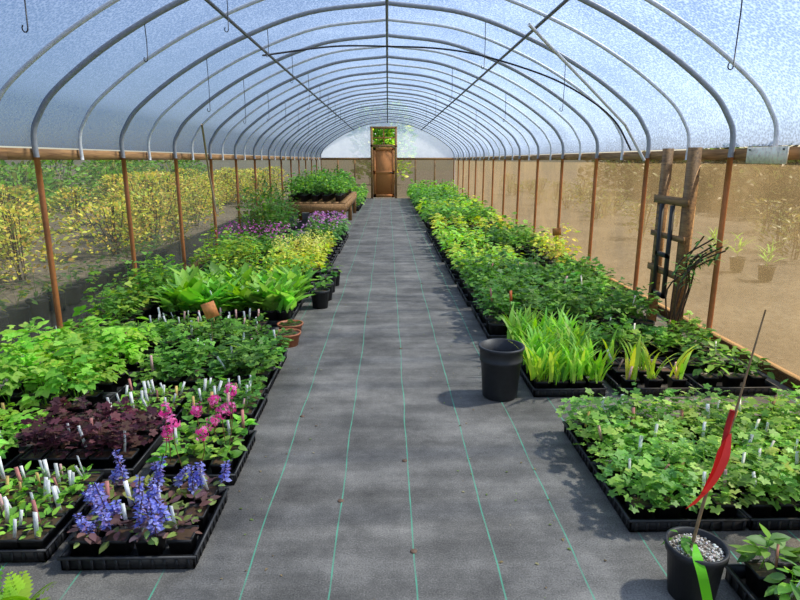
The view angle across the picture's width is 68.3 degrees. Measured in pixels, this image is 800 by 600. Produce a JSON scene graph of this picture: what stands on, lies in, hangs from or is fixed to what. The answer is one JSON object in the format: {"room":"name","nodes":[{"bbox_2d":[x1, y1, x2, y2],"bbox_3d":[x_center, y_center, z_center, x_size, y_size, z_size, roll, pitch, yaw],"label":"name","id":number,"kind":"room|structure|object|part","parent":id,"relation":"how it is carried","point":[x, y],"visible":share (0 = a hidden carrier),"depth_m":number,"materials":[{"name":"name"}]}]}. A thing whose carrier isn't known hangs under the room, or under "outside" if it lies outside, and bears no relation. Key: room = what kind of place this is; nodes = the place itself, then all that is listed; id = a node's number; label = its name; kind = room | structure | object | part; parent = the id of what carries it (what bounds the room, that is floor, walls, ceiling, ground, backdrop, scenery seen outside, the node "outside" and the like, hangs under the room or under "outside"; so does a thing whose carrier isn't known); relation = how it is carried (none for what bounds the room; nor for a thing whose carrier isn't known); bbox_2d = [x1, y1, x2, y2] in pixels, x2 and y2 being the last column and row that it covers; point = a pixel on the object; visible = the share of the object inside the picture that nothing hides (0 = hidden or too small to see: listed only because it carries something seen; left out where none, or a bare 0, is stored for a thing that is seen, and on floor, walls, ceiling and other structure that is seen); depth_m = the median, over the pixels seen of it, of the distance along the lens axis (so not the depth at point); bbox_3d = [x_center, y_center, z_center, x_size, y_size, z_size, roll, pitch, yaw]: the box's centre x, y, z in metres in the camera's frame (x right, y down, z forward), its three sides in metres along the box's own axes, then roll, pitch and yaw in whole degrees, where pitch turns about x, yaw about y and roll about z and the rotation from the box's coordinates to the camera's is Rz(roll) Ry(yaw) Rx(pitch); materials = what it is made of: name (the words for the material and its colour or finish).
{"room":"greenhouse","nodes":[
{"label":"greenhouse","id":0,"kind":"room"},
{"bbox_2d":[0,160,319,357],"bbox_3d":[-2.922,-1.733,10.465,0.024,1.500,27.000,0,13,-1],"label":"wall","id":1,"kind":"structure","parent":0,"point":[19,180],"depth_m":5.50,"materials":[{"name":"clear plastic"}]},
{"bbox_2d":[0,147,319,370],"bbox_3d":[-2.932,-1.762,10.489,0.070,1.585,27.060,0,13,-1],"label":"trim","id":2,"kind":"structure","parent":1,"relation":"attached to","point":[5,153],"depth_m":5.57,"materials":[{"name":"brown wood"}]},
{"bbox_2d":[321,160,453,197],"bbox_3d":[-0.494,-4.857,23.714,5.300,1.500,0.001,0,13,-1],"label":"wall","id":3,"kind":"structure","parent":0,"point":[405,168],"depth_m":23.66,"materials":[{"name":"plastic"}]},
{"bbox_2d":[370,126,396,197],"bbox_3d":[-0.643,-5.464,23.500,1.060,2.780,0.110,0,13,-1],"label":"door","id":4,"kind":"structure","parent":3,"relation":"in","point":[371,127],"depth_m":23.33,"materials":[{"name":"brown wood"}]},
{"bbox_2d":[373,147,394,197],"bbox_3d":[-0.643,-5.088,23.584,0.860,1.970,0.040,0,13,-1],"label":"door leaf","id":5,"kind":"structure","parent":4,"relation":"attached to","point":[383,157],"depth_m":23.57,"materials":[{"name":"brown wood"}]},
{"bbox_2d":[373,129,394,144],"bbox_3d":[-0.643,-6.443,23.273,0.860,0.610,0.040,0,13,-1],"label":"window","id":6,"kind":"structure","parent":4,"relation":"attached to","point":[383,137],"depth_m":23.26,"materials":[{"name":"brown wood"}]},
{"bbox_2d":[321,158,453,189],"bbox_3d":[-0.493,-4.891,23.665,5.300,1.590,0.060,0,13,-1],"label":"trim","id":7,"kind":"structure","parent":3,"relation":"attached to","point":[337,159],"depth_m":23.50,"materials":[{"name":"brown wood"}]},
{"bbox_2d":[321,122,453,157],"bbox_3d":[-0.494,-6.294,23.373,5.300,1.454,0.001,0,13,-1],"label":"wall","id":8,"kind":"structure","parent":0,"point":[412,142],"depth_m":23.41,"materials":[{"name":"plastic"}]},
{"bbox_2d":[0,198,799,599],"bbox_3d":[-0.217,-0.992,10.677,5.500,0.001,27.560,0,13,-1],"label":"floor","id":9,"kind":"structure","parent":0,"point":[388,409],"depth_m":2.84,"materials":[{"name":"fabric"}]},
{"bbox_2d":[0,565,53,599],"bbox_3d":[-1.386,0.983,1.815,0.611,0.240,0.369,-1,13,-5],"label":"tray","id":10,"kind":"object","parent":9,"relation":"on","point":[17,588],"visible":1,"depth_m":1.91,"materials":[{"name":"plant"}]},
{"bbox_2d":[0,402,57,472],"bbox_3d":[-2.241,0.694,3.047,0.716,0.234,0.594,0,13,-1],"label":"seedling tray","id":11,"kind":"object","parent":9,"relation":"on","point":[9,426],"visible":0.73,"depth_m":3.06,"materials":[{"name":"plant"}]},
{"bbox_2d":[0,455,107,562],"bbox_3d":[-1.743,0.846,2.465,0.833,0.207,0.566,0,13,-1],"label":"seedling tray","id":12,"kind":"object","parent":9,"relation":"on","point":[37,509],"visible":0.98,"depth_m":2.42,"materials":[{"name":"plant"}]},
{"bbox_2d":[0,305,162,424],"bbox_3d":[-2.204,0.352,3.874,0.927,0.518,1.293,0,13,-1],"label":"leafy potted plant","id":13,"kind":"object","parent":9,"relation":"on","point":[81,366],"visible":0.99,"depth_m":3.72,"materials":[{"name":"plant"}]},
{"bbox_2d":[12,395,165,478],"bbox_3d":[-1.578,0.668,3.023,0.657,0.296,0.491,0,13,-1],"label":"tray","id":14,"kind":"object","parent":9,"relation":"on","point":[93,442],"visible":1,"depth_m":2.91,"materials":[{"name":"plant"}]},
{"bbox_2d":[82,245,186,330],"bbox_3d":[-2.495,-0.175,5.715,0.496,0.694,1.850,0,13,-1],"label":"tray","id":15,"kind":"object","parent":9,"relation":"on","point":[124,309],"visible":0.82,"depth_m":5.40,"materials":[{"name":"plant"}]},
{"bbox_2d":[56,448,231,569],"bbox_3d":[-1.023,0.819,2.410,0.592,0.286,0.538,0,13,-1],"label":"tray","id":16,"kind":"object","parent":9,"relation":"on","point":[147,526],"visible":1,"depth_m":2.29,"materials":[{"name":"plant"}]},
{"bbox_2d":[106,379,190,428],"bbox_3d":[-1.486,0.599,3.514,0.413,0.203,0.400,0,13,-1],"label":"seedling tray","id":17,"kind":"object","parent":9,"relation":"on","point":[141,399],"visible":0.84,"depth_m":3.51,"materials":[{"name":"plant"}]},
{"bbox_2d":[78,312,241,355],"bbox_3d":[-1.949,0.265,4.728,1.366,0.293,0.398,0,13,-1],"label":"tray","id":18,"kind":"object","parent":9,"relation":"on","point":[160,327],"visible":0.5,"depth_m":4.67,"materials":[{"name":"plant"}]},
{"bbox_2d":[129,328,226,396],"bbox_3d":[-1.491,0.395,4.090,0.526,0.335,0.734,0,13,-1],"label":"tray","id":19,"kind":"object","parent":9,"relation":"on","point":[174,368],"visible":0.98,"depth_m":3.97,"materials":[{"name":"plant"}]},
{"bbox_2d":[201,301,218,341],"bbox_3d":[-1.418,0.191,4.433,0.131,0.382,0.011,-2,14,-10],"label":"marker","id":20,"kind":"object","parent":19,"relation":"in","point":[209,309],"visible":0.83,"depth_m":4.40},
{"bbox_2d":[145,382,258,484],"bbox_3d":[-0.978,0.609,2.954,0.466,0.442,0.539,0,13,-1],"label":"tray","id":21,"kind":"object","parent":9,"relation":"on","point":[212,444],"visible":0.98,"depth_m":2.91,"materials":[{"name":"plant"}]},
{"bbox_2d":[146,307,270,337],"bbox_3d":[-1.675,0.199,5.137,1.064,0.232,0.377,0,13,-1],"label":"seedling tray","id":22,"kind":"object","parent":9,"relation":"on","point":[245,321],"visible":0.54,"depth_m":5.13,"materials":[{"name":"plant"}]},
{"bbox_2d":[181,371,267,429],"bbox_3d":[-1.033,0.578,3.519,0.478,0.243,0.465,0,13,-1],"label":"seedling tray","id":23,"kind":"object","parent":9,"relation":"on","point":[251,397],"visible":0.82,"depth_m":3.45,"materials":[{"name":"plant"}]},
{"bbox_2d":[188,224,266,273],"bbox_3d":[-2.228,-0.645,7.694,0.922,0.694,1.015,0,13,-1],"label":"tray","id":24,"kind":"object","parent":9,"relation":"on","point":[211,230],"visible":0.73,"depth_m":7.67,"materials":[{"name":"plant"}]},
{"bbox_2d":[149,261,318,326],"bbox_3d":[-1.605,-0.100,5.859,1.616,0.480,1.502,0,13,-1],"label":"tray","id":25,"kind":"object","parent":9,"relation":"on","point":[279,293],"visible":0.95,"depth_m":5.44,"materials":[{"name":"plant"}]},
{"bbox_2d":[206,315,291,393],"bbox_3d":[-1.046,0.359,4.168,0.501,0.368,0.894,0,13,-1],"label":"tray","id":26,"kind":"object","parent":9,"relation":"on","point":[256,355],"visible":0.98,"depth_m":3.99,"materials":[{"name":"plant"}]},
{"bbox_2d":[213,220,293,264],"bbox_3d":[-2.162,-0.864,8.805,1.142,0.608,1.116,0,13,-1],"label":"tray","id":27,"kind":"object","parent":9,"relation":"on","point":[262,241],"visible":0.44,"depth_m":8.67,"materials":[{"name":"plant"}]},
{"bbox_2d":[200,241,316,297],"bbox_3d":[-1.623,-0.373,6.807,1.320,0.574,0.763,0,13,-1],"label":"tray","id":28,"kind":"object","parent":9,"relation":"on","point":[266,266],"visible":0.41,"depth_m":6.87,"materials":[{"name":"plant"}]},
{"bbox_2d":[233,175,301,243],"bbox_3d":[-2.403,-1.705,10.936,0.822,1.268,3.037,0,13,-1],"label":"potted shrubs","id":29,"kind":"object","parent":9,"relation":"on","point":[269,210],"visible":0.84,"depth_m":10.28,"materials":[{"name":"green plant"}]},
{"bbox_2d":[275,327,300,347],"bbox_3d":[-0.936,0.300,4.904,0.231,0.152,0.231,0,13,-1],"label":"terracotta pot","id":30,"kind":"object","parent":9,"relation":"on","point":[295,333],"visible":0.75,"depth_m":4.86,"materials":[{"name":"ceramic"}]},
{"bbox_2d":[277,319,302,334],"bbox_3d":[-0.962,0.243,5.178,0.231,0.136,0.231,0,13,-1],"label":"terracotta pot","id":31,"kind":"object","parent":9,"relation":"on","point":[296,324],"visible":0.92,"depth_m":5.16,"materials":[{"name":"ceramic"}]},
{"bbox_2d":[266,232,328,281],"bbox_3d":[-1.326,-0.566,7.684,0.811,0.544,1.029,0,13,-1],"label":"tray","id":32,"kind":"object","parent":9,"relation":"on","point":[319,264],"visible":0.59,"depth_m":7.58,"materials":[{"name":"plant"}]},
{"bbox_2d":[285,219,343,253],"bbox_3d":[-1.458,-1.109,10.096,1.003,0.488,1.006,0,13,-1],"label":"tray","id":33,"kind":"object","parent":9,"relation":"on","point":[339,246],"visible":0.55,"depth_m":10.04,"materials":[{"name":"plant"}]},
{"bbox_2d":[293,229,337,266],"bbox_3d":[-1.260,-0.819,8.877,0.660,0.486,1.222,0,13,-1],"label":"tray","id":34,"kind":"object","parent":9,"relation":"on","point":[332,255],"visible":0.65,"depth_m":8.75,"materials":[{"name":"plant"}]},
{"bbox_2d":[307,276,329,308],"bbox_3d":[-0.831,-0.087,6.132,0.250,0.338,0.212,-9,16,-33],"label":"nursery pot","id":35,"kind":"object","parent":9,"relation":"on","point":[320,298],"visible":0.97,"depth_m":6.08,"materials":[{"name":"plastic"}]},
{"bbox_3d":[-0.832,-0.015,6.147,0.207,0.190,0.210,0,13,-1],"label":"pot","id":36,"kind":"part","parent":35,"relation":"part of","materials":[{"name":"plastic"}]},
{"bbox_2d":[282,192,356,224],"bbox_3d":[-1.909,-2.327,14.982,1.400,0.610,4.500,0,13,-1],"label":"bench","id":37,"kind":"object","parent":9,"relation":"on","point":[346,203],"visible":0.48,"depth_m":12.77,"materials":[{"name":"brown wood"}]},
{"bbox_2d":[282,168,356,201],"bbox_3d":[-1.907,-2.958,14.831,1.609,0.688,4.579,0,13,-1],"label":"potted plants","id":38,"kind":"object","parent":37,"relation":"on","point":[327,188],"visible":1,"depth_m":13.24,"materials":[{"name":"plant"}]},
{"bbox_2d":[315,276,333,300],"bbox_3d":[-0.844,-0.129,6.475,0.237,0.261,0.218,0,13,-1],"label":"nursery pot","id":39,"kind":"object","parent":9,"relation":"on","point":[331,284],"visible":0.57,"depth_m":6.45,"materials":[{"name":"plastic"}]},
{"bbox_2d":[310,163,343,203],"bbox_3d":[-2.426,-4.006,20.370,1.186,1.388,6.167,0,13,-1],"label":"potted shrubs","id":40,"kind":"object","parent":9,"relation":"on","point":[323,169],"visible":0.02,"depth_m":20.05,"materials":[{"name":"green plant"}]},
{"bbox_2d":[305,210,350,243],"bbox_3d":[-1.379,-1.418,11.296,0.864,0.535,1.317,-1,13,-4],"label":"tray","id":41,"kind":"object","parent":9,"relation":"on","point":[342,221],"visible":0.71,"depth_m":11.12,"materials":[{"name":"plant"}]},
{"bbox_2d":[319,268,339,292],"bbox_3d":[-0.819,-0.234,6.866,0.246,0.284,0.210,0,13,-1],"label":"nursery pot","id":42,"kind":"object","parent":9,"relation":"on","point":[333,274],"visible":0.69,"depth_m":6.82,"materials":[{"name":"plastic"}]},
{"bbox_3d":[-0.838,-0.188,6.877,0.207,0.190,0.210,0,13,-1],"label":"pot","id":43,"kind":"part","parent":42,"relation":"part of","materials":[{"name":"plastic"}]},
{"bbox_2d":[323,263,341,285],"bbox_3d":[-0.832,-0.315,7.218,0.251,0.279,0.251,-11,17,-38],"label":"nursery pot","id":44,"kind":"object","parent":9,"relation":"on","point":[328,271],"visible":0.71,"depth_m":7.19,"materials":[{"name":"plastic"}]},
{"bbox_3d":[-0.825,-0.273,7.237,0.207,0.190,0.210,0,13,-1],"label":"pot","id":45,"kind":"part","parent":44,"relation":"part of","materials":[{"name":"plastic"}]},
{"bbox_2d":[351,183,368,210],"bbox_3d":[-1.501,-3.672,20.478,0.770,0.689,6.112,0,13,-1],"label":"tray","id":46,"kind":"object","parent":9,"relation":"on","point":[361,192],"visible":0.53,"depth_m":19.87,"materials":[{"name":"plant"}]},
{"bbox_2d":[300,283,422,552],"bbox_3d":[-0.150,0.203,5.620,0.721,0.006,6.785,1,13,2],"label":"leaf litter","id":47,"kind":"object","parent":9,"relation":"on","point":[403,460],"visible":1,"depth_m":2.66,"materials":[{"name":"brown plant"}]},
{"bbox_2d":[0,0,778,345],"bbox_3d":[-0.218,-2.451,10.371,5.347,2.980,27.082,0,13,-1],"label":"frame","id":48,"kind":"object","parent":9,"relation":"on","point":[546,45],"visible":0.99,"depth_m":6.42,"materials":[{"name":"grey metal"}]},
{"bbox_2d":[262,45,631,150],"bbox_3d":[0.517,-2.224,6.456,3.898,1.156,0.585,0,13,2],"label":"power cable","id":49,"kind":"object","parent":48,"relation":"hanging from","point":[539,73],"visible":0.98,"depth_m":6.38,"materials":[{"name":"black rubber"}]},
{"bbox_2d":[220,264,606,587],"bbox_3d":[-0.041,0.220,5.558,1.564,0.005,7.264,0,13,-1],"label":"leaf litter","id":50,"kind":"object","parent":9,"relation":"on","point":[359,264],"visible":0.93,"depth_m":2.58,"materials":[{"name":"brown plant"}]},
{"bbox_2d":[407,179,460,203],"bbox_3d":[1.147,-4.010,21.502,1.912,0.874,4.370,0,13,-1],"label":"tray","id":51,"kind":"object","parent":9,"relation":"on","point":[424,187],"visible":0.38,"depth_m":20.75,"materials":[{"name":"plant"}]},
{"bbox_2d":[409,188,471,213],"bbox_3d":[1.215,-3.069,17.884,1.893,0.714,2.964,0,13,-1],"label":"tray","id":52,"kind":"object","parent":9,"relation":"on","point":[416,198],"visible":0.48,"depth_m":17.47,"materials":[{"name":"plant"}]},
{"bbox_2d":[415,193,484,221],"bbox_3d":[1.282,-2.440,15.447,1.874,0.616,2.138,0,13,-1],"label":"tray","id":53,"kind":"object","parent":9,"relation":"on","point":[419,207],"visible":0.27,"depth_m":15.19,"materials":[{"name":"plant"}]},
{"bbox_2d":[419,195,503,228],"bbox_3d":[1.339,-2.040,13.579,1.858,0.698,1.858,0,13,-1],"label":"tray","id":54,"kind":"object","parent":9,"relation":"on","point":[470,214],"visible":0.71,"depth_m":13.23,"materials":[{"name":"plant"}]},
{"bbox_2d":[431,217,492,261],"bbox_3d":[1.012,-1.033,9.721,0.931,0.514,1.891,0,13,-1],"label":"tray","id":55,"kind":"object","parent":9,"relation":"on","point":[441,245],"visible":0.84,"depth_m":9.50,"materials":[{"name":"plant"}]},
{"bbox_2d":[426,211,514,242],"bbox_3d":[1.375,-1.494,11.673,1.665,0.509,1.847,0,13,-1],"label":"tray","id":56,"kind":"object","parent":9,"relation":"on","point":[439,216],"visible":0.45,"depth_m":11.68,"materials":[{"name":"plant"}]},
{"bbox_2d":[444,241,526,283],"bbox_3d":[1.138,-0.576,7.964,1.031,0.434,1.527,0,13,-1],"label":"tray","id":57,"kind":"object","parent":9,"relation":"on","point":[450,265],"visible":0.48,"depth_m":7.87,"materials":[{"name":"plant"}]},
{"bbox_2d":[478,338,524,401],"bbox_3d":[0.651,0.457,3.823,0.294,0.345,0.294,0,13,-1],"label":"nursery pot","id":58,"kind":"object","parent":9,"relation":"on","point":[501,360],"visible":1,"depth_m":3.74,"materials":[{"name":"plastic"}]},
{"bbox_2d":[480,212,546,260],"bbox_3d":[1.861,-1.094,9.724,0.906,0.631,1.863,0,13,-1],"label":"tray","id":59,"kind":"object","parent":9,"relation":"on","point":[520,239],"visible":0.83,"depth_m":9.33,"materials":[{"name":"plant"}]},
{"bbox_2d":[455,247,615,306],"bbox_3d":[1.476,-0.306,6.631,1.679,0.525,1.156,0,13,-1],"label":"tray","id":60,"kind":"object","parent":9,"relation":"on","point":[464,287],"visible":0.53,"depth_m":6.52,"materials":[{"name":"plant"}]},
{"bbox_2d":[552,228,560,265],"bbox_3d":[1.885,-0.573,7.159,0.108,0.610,0.011,0,13,-1],"label":"marker","id":61,"kind":"object","parent":60,"relation":"in","point":[556,231],"visible":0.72,"depth_m":7.09,"materials":[{"name":"brown wood"}]},
{"bbox_2d":[530,223,581,275],"bbox_3d":[2.061,-0.715,7.921,0.432,0.733,1.417,0,13,-1],"label":"shrubs","id":62,"kind":"object","parent":9,"relation":"on","point":[548,257],"visible":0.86,"depth_m":7.83,"materials":[{"name":"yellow plant"}]},
{"bbox_2d":[500,304,615,396],"bbox_3d":[1.062,0.321,4.235,0.780,0.413,1.204,0,13,-1],"label":"tray","id":63,"kind":"object","parent":9,"relation":"on","point":[557,361],"visible":0.93,"depth_m":3.92,"materials":[{"name":"plant"}]},
{"bbox_2d":[470,265,663,340],"bbox_3d":[1.464,-0.020,5.474,1.586,0.502,1.245,0,13,-1],"label":"tray","id":64,"kind":"object","parent":9,"relation":"on","point":[487,308],"visible":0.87,"depth_m":5.22,"materials":[{"name":"plant"}]},
{"bbox_2d":[509,290,511,315],"bbox_3d":[0.903,0.100,4.850,0.037,0.366,0.010,-9,16,-34],"label":"marker","id":65,"kind":"object","parent":64,"relation":"in","point":[510,292],"visible":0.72,"depth_m":4.82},
{"bbox_2d":[601,328,695,395],"bbox_3d":[1.684,0.387,4.026,0.557,0.379,0.579,0,13,-1],"label":"tray","id":66,"kind":"object","parent":9,"relation":"on","point":[651,376],"visible":0.91,"depth_m":3.90,"materials":[{"name":"plant"}]},
{"bbox_2d":[577,307,720,364],"bbox_3d":[1.917,0.262,4.597,1.036,0.359,0.524,0,13,-1],"label":"tray","id":67,"kind":"object","parent":9,"relation":"on","point":[670,345],"visible":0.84,"depth_m":4.52,"materials":[{"name":"plant"}]},
{"bbox_2d":[646,147,702,335],"bbox_3d":[2.391,-0.524,5.240,0.125,1.600,0.620,0,13,-1],"label":"trellis","id":68,"kind":"object","parent":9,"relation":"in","point":[687,203],"visible":0.88,"depth_m":5.14,"materials":[{"name":"brown wood"}]},
{"bbox_2d":[556,379,799,531],"bbox_3d":[1.681,0.682,2.868,1.651,0.340,1.074,0,13,-1],"label":"tray","id":69,"kind":"object","parent":9,"relation":"on","point":[650,470],"visible":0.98,"depth_m":2.67,"materials":[{"name":"plant"}]},
{"bbox_2d":[665,232,728,336],"bbox_3d":[2.370,-0.062,4.739,0.296,0.937,0.593,-2,14,-9],"label":"climbing vine","id":70,"kind":"object","parent":9,"relation":"on","point":[692,266],"visible":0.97,"depth_m":4.79,"materials":[{"name":"plant"}]},
{"bbox_2d":[661,310,765,599],"bbox_3d":[1.032,0.538,1.977,0.211,1.040,0.206,-9,16,-34],"label":"sapling","id":71,"kind":"object","parent":9,"relation":"on","point":[697,558],"visible":1,"depth_m":2.01,"materials":[{"name":"plastic"}]},
{"bbox_3d":[1.082,0.455,1.960,0.147,0.871,0.018,0,13,-1],"label":"stem","id":72,"kind":"part","parent":71,"relation":"part of","materials":[{"name":"brown plant"}]},
{"bbox_2d":[668,338,779,395],"bbox_3d":[2.222,0.432,4.060,0.570,0.276,0.523,0,13,-1],"label":"tray","id":73,"kind":"object","parent":9,"relation":"on","point":[729,374],"visible":0.92,"depth_m":3.94,"materials":[{"name":"plant"}]},
{"bbox_2d":[725,523,799,599],"bbox_3d":[1.558,0.954,1.941,0.758,0.240,0.502,0,13,-1],"label":"tray","id":74,"kind":"object","parent":9,"relation":"on","point":[755,579],"visible":1,"depth_m":2.06,"materials":[{"name":"plant"}]},
{"bbox_2d":[0,0,799,156],"bbox_3d":[-0.218,-3.236,10.209,5.362,1.392,27.125,0,13,-1],"label":"ceiling","id":75,"kind":"structure","parent":0,"point":[768,44],"depth_m":5.39,"materials":[{"name":"plastic"}]},
{"bbox_2d":[455,160,799,389],"bbox_3d":[2.487,-1.759,10.573,0.024,1.500,27.000,0,13,-1],"label":"wall","id":76,"kind":"structure","parent":0,"point":[759,271],"depth_m":5.05,"materials":[{"name":"beige plastic"}]},
{"bbox_2d":[455,147,799,390],"bbox_3d":[2.497,-1.788,10.597,0.070,1.585,27.060,0,13,-1],"label":"trim","id":77,"kind":"structure","parent":76,"relation":"attached to","point":[794,152],"depth_m":5.90,"materials":[{"name":"brown wood"}]},
{"bbox_2d":[746,146,789,163],"bbox_3d":[2.561,-1.003,4.087,0.068,0.115,0.450,0,13,-1],"label":"metal plate","id":78,"kind":"object","parent":76,"relation":"attached to","point":[771,154],"visible":1,"depth_m":4.07,"materials":[{"name":"silver metal"}]},
{"bbox_2d":[665,526,730,599],"bbox_3d":[1.033,0.946,2.076,0.206,0.200,0.206,0,13,-1],"label":"pot","id":79,"kind":"object","parent":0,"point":[693,573],"depth_m":2.02,"materials":[{"name":"plastic"}]},
{"label":"outside","id":80,"kind":"structure","parent":0,"visible":0},
{"bbox_2d":[0,170,454,343],"bbox_3d":[-0.613,-5.447,29.534,120.000,0.001,120.000,0,13,-1],"label":"gravel yard","id":81,"kind":"structure","parent":80,"point":[315,170],"depth_m":10.18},
{"bbox_2d":[19,289,38,322],"label":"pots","id":82,"kind":"object","parent":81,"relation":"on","point":[28,289],"depth_m":5.50,"materials":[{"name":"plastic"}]},
{"bbox_2d":[1,160,206,215],"bbox_3d":[-10.360,-3.420,17.179,4.388,1.750,25.451,0,13,-1],"label":"shrubs","id":83,"kind":"object","parent":81,"relation":"on","point":[69,160],"visible":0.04,"depth_m":18.83,"materials":[{"name":"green plant"}]},
{"bbox_2d":[90,243,129,290],"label":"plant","id":84,"kind":"object","parent":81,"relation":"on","point":[98,271],"depth_m":7.27,"materials":[{"name":"plant"}]},
{"bbox_2d":[0,167,289,280],"bbox_3d":[-5.770,-2.631,14.794,4.450,1.295,22.721,0,13,-1],"label":"shrubs","id":85,"kind":"object","parent":81,"relation":"on","point":[229,186],"visible":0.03,"depth_m":9.74,"materials":[{"name":"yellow plant"}]},
{"bbox_2d":[373,129,394,144],"bbox_3d":[-1.075,-9.821,36.688,4.559,5.171,2.971,0,13,-1],"label":"trees","id":86,"kind":"object","parent":81,"relation":"on","point":[387,132],"visible":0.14,"depth_m":35.85,"materials":[{"name":"green plant"}]},
{"bbox_2d":[642,145,798,151],"bbox_3d":[11.874,-3.421,16.472,5.905,2.128,29.074,-1,13,-2],"label":"hedge","id":87,"kind":"object","parent":81,"relation":"on","point":[788,145],"visible":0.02,"depth_m":18.08,"materials":[{"name":"green plant"}]}
]}

